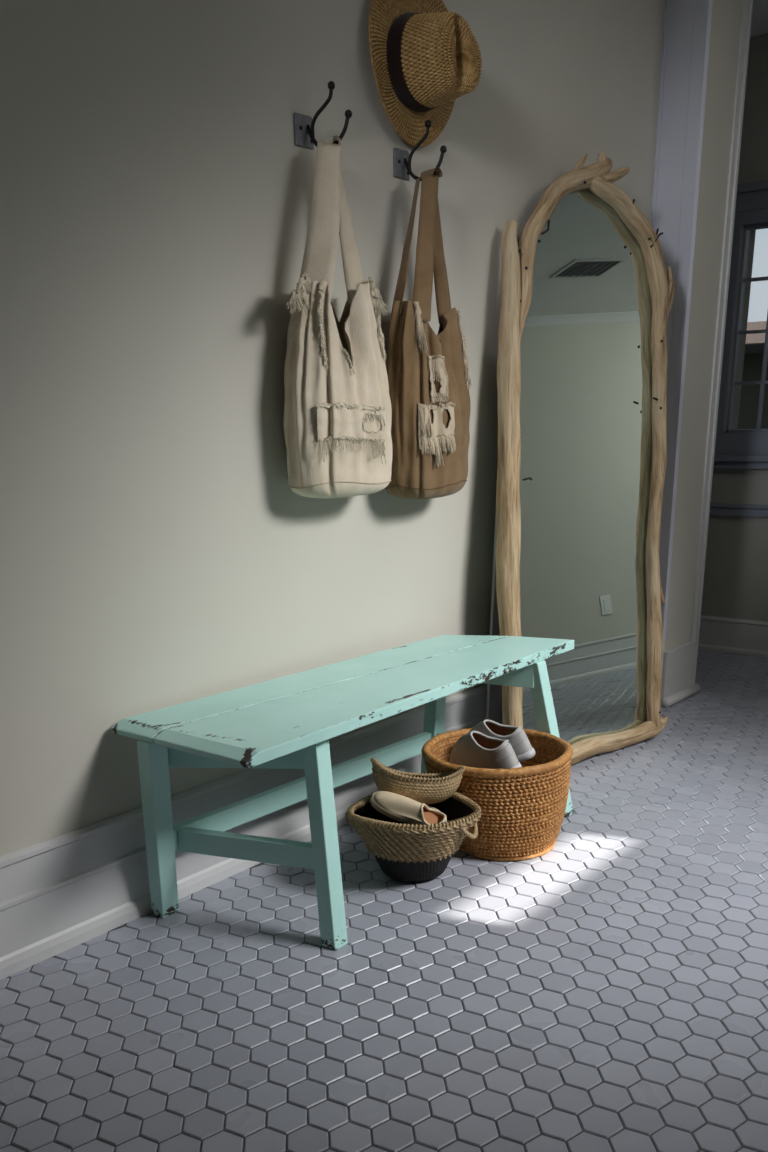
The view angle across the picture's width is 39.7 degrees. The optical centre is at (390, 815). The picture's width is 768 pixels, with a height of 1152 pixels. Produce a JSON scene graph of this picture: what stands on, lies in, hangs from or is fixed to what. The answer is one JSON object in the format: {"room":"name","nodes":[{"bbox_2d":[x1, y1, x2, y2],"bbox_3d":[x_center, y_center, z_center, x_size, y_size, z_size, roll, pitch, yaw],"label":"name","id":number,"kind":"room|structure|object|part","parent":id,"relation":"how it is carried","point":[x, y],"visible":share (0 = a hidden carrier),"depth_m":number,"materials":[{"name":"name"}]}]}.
{"room":"entryway","nodes":[
{"label":"entryway","id":0,"kind":"room"},
{"bbox_2d":[0,0,664,856],"bbox_3d":[-0.740,-0.866,1.926,0.140,2.380,5.070,15,26,36],"label":"wall","id":1,"kind":"structure","parent":0,"point":[158,550],"depth_m":2.25,"materials":[{"name":"paint"}]},
{"bbox_2d":[0,684,486,979],"bbox_3d":[-0.658,0.150,2.257,0.022,0.244,5.070,15,26,36],"label":"baseboard","id":2,"kind":"structure","parent":1,"relation":"attached to","point":[58,894],"depth_m":2.34,"materials":[{"name":"white wood"}]},
{"bbox_2d":[293,81,351,148],"bbox_3d":[-0.142,-1.507,2.297,0.129,0.125,0.053,4,21,12],"label":"coat hook","id":3,"kind":"object","parent":1,"relation":"attached to","point":[304,136],"visible":0.94,"depth_m":2.30,"materials":[{"name":"metal"}]},
{"bbox_3d":[-0.190,-1.489,2.315,0.005,0.061,0.058,15,26,36],"label":"plate","id":4,"kind":"part","parent":3,"relation":"part of","materials":[{"name":"metal"}]},
{"bbox_3d":[-0.127,-1.553,2.265,0.016,0.016,0.016,15,26,36],"label":"knob","id":5,"kind":"part","parent":3,"relation":"part of","materials":[{"name":"black metal"}]},
{"bbox_2d":[283,135,392,497],"bbox_3d":[-0.129,-1.103,2.396,0.156,0.740,0.356,16,27,38],"label":"tote bag","id":6,"kind":"object","parent":3,"relation":"hanging from","point":[337,421],"visible":1,"depth_m":2.38,"materials":[{"name":"beige fabric"}]},
{"bbox_3d":[-0.119,-0.783,2.534,0.133,0.044,0.302,15,26,36],"label":"panel","id":7,"kind":"part","parent":6,"relation":"part of","materials":[{"name":"beige fabric"}]},
{"bbox_3d":[-0.091,-1.496,2.269,0.016,0.016,0.016,15,26,36],"label":"knob","id":8,"kind":"part","parent":3,"relation":"part of","materials":[{"name":"black metal"}]},
{"bbox_2d":[393,120,446,180],"bbox_3d":[0.073,-1.592,2.554,0.129,0.125,0.053,4,21,12],"label":"coat hook","id":9,"kind":"object","parent":1,"relation":"attached to","point":[402,159],"visible":0.91,"depth_m":2.56,"materials":[{"name":"metal"}]},
{"bbox_3d":[0.025,-1.575,2.572,0.005,0.061,0.058,15,26,36],"label":"plate","id":10,"kind":"part","parent":9,"relation":"part of","materials":[{"name":"metal"}]},
{"bbox_2d":[385,167,471,498],"bbox_3d":[0.091,-1.184,2.656,0.155,0.752,0.294,15,26,36],"label":"tote bag","id":11,"kind":"object","parent":9,"relation":"hanging from","point":[429,380],"visible":0.98,"depth_m":2.63,"materials":[{"name":"brown fabric"}]},
{"bbox_3d":[0.092,-0.854,2.786,0.130,0.044,0.273,15,26,36],"label":"panel","id":12,"kind":"part","parent":11,"relation":"part of","materials":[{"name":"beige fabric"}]},
{"bbox_3d":[0.088,-1.639,2.521,0.016,0.016,0.016,15,26,36],"label":"knob","id":13,"kind":"part","parent":9,"relation":"part of","materials":[{"name":"black metal"}]},
{"bbox_3d":[0.124,-1.581,2.526,0.016,0.016,0.016,15,26,36],"label":"knob","id":14,"kind":"part","parent":9,"relation":"part of","materials":[{"name":"black metal"}]},
{"bbox_2d":[368,0,481,146],"bbox_3d":[0.111,-1.764,2.466,0.172,0.346,0.346,15,26,36],"label":"straw hat","id":15,"kind":"object","parent":1,"relation":"hanging from","point":[425,56],"visible":1,"depth_m":2.42,"materials":[{"name":"beige wicker"}]},
{"bbox_3d":[0.108,-1.744,2.449,0.149,0.188,0.198,15,26,36],"label":"crown","id":16,"kind":"part","parent":15,"relation":"part of","materials":[{"name":"wicker"}]},
{"bbox_2d":[651,0,712,689],"bbox_3d":[0.932,-1.550,3.647,0.022,2.380,0.193,-13,24,-28],"label":"trim","id":17,"kind":"structure","parent":1,"relation":"attached to","point":[687,23],"depth_m":3.44,"materials":[{"name":"white paint"}]},
{"bbox_2d":[665,0,742,650],"bbox_3d":[0.948,-1.595,3.765,0.320,2.380,0.267,15,26,36],"label":"trim","id":18,"kind":"structure","parent":1,"relation":"attached to","point":[726,14],"depth_m":3.59,"materials":[{"name":"paint"}]},
{"bbox_2d":[661,0,752,699],"bbox_3d":[1.061,-1.565,3.681,0.066,2.380,0.277,15,26,36],"label":"trim","id":19,"kind":"structure","parent":1,"relation":"attached to","point":[680,662],"depth_m":3.77,"materials":[{"name":"white paint"}]},
{"bbox_2d":[0,649,767,1151],"bbox_3d":[1.163,-0.166,3.482,5.770,0.100,9.359,15,26,36],"label":"floor","id":20,"kind":"structure","parent":0,"point":[606,989],"depth_m":2.04,"materials":[{"name":"tile"}]},
{"bbox_2d":[111,635,573,949],"bbox_3d":[-0.004,-0.117,2.628,0.464,0.457,1.277,15,26,36],"label":"bench","id":21,"kind":"object","parent":20,"relation":"on","point":[286,722],"visible":0.97,"depth_m":2.32,"materials":[{"name":"green wood"}]},
{"bbox_3d":[-0.501,0.031,2.299,0.060,0.431,0.136,-8,22,-18],"label":"leg","id":22,"kind":"part","parent":21,"relation":"part of","materials":[{"name":"teal wood"}]},
{"bbox_3d":[-0.192,-0.079,2.665,0.024,0.050,0.957,15,26,37],"label":"rail","id":23,"kind":"part","parent":21,"relation":"part of","materials":[{"name":"teal wood"}]},
{"bbox_3d":[-0.138,0.052,2.224,0.055,0.431,0.164,-7,21,-15],"label":"leg","id":24,"kind":"part","parent":21,"relation":"part of","materials":[{"name":"teal wood"}]},
{"bbox_3d":[0.120,-0.247,3.002,0.089,0.431,0.066,15,26,36],"label":"leg","id":25,"kind":"part","parent":21,"relation":"part of","materials":[{"name":"teal wood"}]},
{"bbox_3d":[0.430,-0.206,2.878,0.146,0.431,0.055,1,21,5],"label":"leg","id":26,"kind":"part","parent":21,"relation":"part of","materials":[{"name":"teal wood"}]},
{"bbox_2d":[345,792,481,881],"bbox_3d":[0.054,0.059,2.534,0.291,0.186,0.290,18,28,41],"label":"wicker basket","id":27,"kind":"object","parent":20,"relation":"on","point":[405,852],"visible":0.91,"depth_m":2.46,"materials":[{"name":"beige wicker"}]},
{"bbox_2d":[370,791,446,824],"bbox_3d":[0.043,-0.010,2.498,0.183,0.094,0.063,3,21,10],"label":"shoe","id":28,"kind":"object","parent":27,"relation":"in","point":[397,807],"visible":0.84,"depth_m":2.48,"materials":[{"name":"beige fabric"}]},
{"bbox_3d":[0.184,0.019,2.497,0.037,0.069,0.159,3,21,10],"label":"handle","id":29,"kind":"part","parent":27,"relation":"part of","materials":[{"name":"beige wicker"}]},
{"bbox_3d":[0.043,-0.017,2.562,0.154,0.081,0.083,15,26,36],"label":"shoe","id":30,"kind":"object","parent":27,"relation":"in","visible":0},
{"bbox_2d":[371,758,464,803],"bbox_3d":[0.065,-0.086,2.559,0.227,0.117,0.126,-1,21,1],"label":"basket","id":31,"kind":"object","parent":30,"relation":"on","point":[433,788],"visible":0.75,"depth_m":2.51,"materials":[{"name":"beige wicker"}]},
{"bbox_2d":[421,728,572,860],"bbox_3d":[0.271,-0.062,2.754,0.383,0.252,0.384,3,21,10],"label":"wicker basket","id":32,"kind":"object","parent":20,"relation":"on","point":[523,808],"visible":0.69,"depth_m":2.61,"materials":[{"name":"wicker"}]},
{"bbox_2d":[449,731,521,768],"bbox_3d":[0.236,-0.139,2.691,0.088,0.156,0.214,-19,27,-39],"label":"shoe","id":33,"kind":"object","parent":32,"relation":"in","point":[476,749],"visible":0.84,"depth_m":2.66,"materials":[{"name":"fabric"}]},
{"bbox_2d":[469,719,534,761],"bbox_3d":[0.281,-0.174,2.776,0.212,0.158,0.090,15,26,36],"label":"shoe","id":34,"kind":"object","parent":32,"relation":"in","point":[519,741],"visible":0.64,"depth_m":2.71,"materials":[{"name":"fabric"}]},
{"bbox_2d":[486,152,673,764],"bbox_3d":[0.610,-1.035,3.208,0.353,1.739,0.898,15,26,36],"label":"floor mirror","id":35,"kind":"object","parent":20,"relation":"on","point":[587,293],"visible":0.89,"depth_m":3.22,"materials":[{"name":"brown mirror"}]},
{"bbox_3d":[0.336,-0.868,3.043,0.081,1.508,0.291,-3,21,-5],"label":"post","id":36,"kind":"part","parent":35,"relation":"part of","materials":[{"name":"beige wood"}]},
{"bbox_2d":[519,188,652,744],"bbox_3d":[0.571,-1.022,3.230,0.768,1.641,0.222,-17,26,-36],"label":"mirror glass","id":37,"kind":"object","parent":35,"relation":"attached to","point":[586,254],"depth_m":3.23,"materials":[{"name":"silver"}]},
{"bbox_3d":[0.632,-0.216,3.398,0.734,0.069,0.064,-17,26,-36],"label":"rail","id":38,"kind":"part","parent":35,"relation":"part of","materials":[{"name":"beige wood"}]},
{"bbox_3d":[0.749,-1.099,3.411,0.327,1.650,0.250,3,21,10],"label":"post","id":39,"kind":"part","parent":35,"relation":"part of","materials":[{"name":"beige wood"}]},
{"bbox_2d":[661,684,700,707],"bbox_3d":[1.110,-0.460,4.076,0.035,0.035,0.289,15,26,36],"label":"baseboard","id":40,"kind":"structure","parent":20,"relation":"on","point":[677,697],"depth_m":4.04,"materials":[{"name":"white paint"}]},
{"bbox_2d":[701,33,767,621],"bbox_3d":[1.360,-1.939,4.652,3.900,2.380,0.140,15,26,36],"label":"wall","id":41,"kind":"structure","parent":0,"point":[735,585],"depth_m":4.65,"materials":[{"name":"grey paint"}]},
{"bbox_2d":[698,615,767,656],"bbox_3d":[1.330,-0.874,4.989,3.900,0.152,0.020,15,26,36],"label":"baseboard","id":42,"kind":"structure","parent":41,"relation":"attached to","point":[730,635],"depth_m":4.82,"materials":[{"name":"white paint"}]},
{"bbox_2d":[709,503,767,516],"bbox_3d":[1.319,-1.387,4.792,3.900,0.050,0.026,15,26,36],"label":"trim","id":43,"kind":"structure","parent":41,"relation":"attached to","point":[728,509],"depth_m":4.64,"materials":[{"name":"paint"}]},
{"bbox_2d":[713,180,767,468],"bbox_3d":[1.701,-1.953,4.259,0.897,1.080,0.100,15,26,36],"label":"window","id":44,"kind":"structure","parent":41,"relation":"in","point":[735,448],"depth_m":4.47,"materials":[{"name":"paint"}]},
{"bbox_3d":[1.695,-1.467,4.422,0.897,0.055,0.050,15,26,36],"label":"sill","id":45,"kind":"part","parent":44,"relation":"part of","materials":[{"name":"paint"}]},
{"bbox_3d":[1.719,-1.962,4.280,0.681,0.790,0.042,15,26,36],"label":"sash","id":46,"kind":"part","parent":44,"relation":"part of","materials":[{"name":"paint"}]},
{"bbox_2d":[750,0,767,36],"bbox_3d":[1.118,-2.484,2.603,5.980,0.100,9.580,15,26,36],"label":"ceiling","id":47,"kind":"structure","parent":0,"point":[759,21],"depth_m":3.92,"materials":[{"name":"paint"}]},
{"label":"outside","id":48,"kind":"structure","parent":0,"visible":0},
{"bbox_3d":[13.114,-5.020,18.796,50.000,0.100,36.135,15,26,36],"label":"ground","id":49,"kind":"structure","parent":48,"visible":0},
{"bbox_2d":[738,321,767,428],"bbox_3d":[10.297,-4.758,13.433,17.000,3.310,6.800,15,26,36],"label":"house","id":50,"kind":"structure","parent":49,"relation":"on","point":[754,345],"depth_m":14.09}
]}

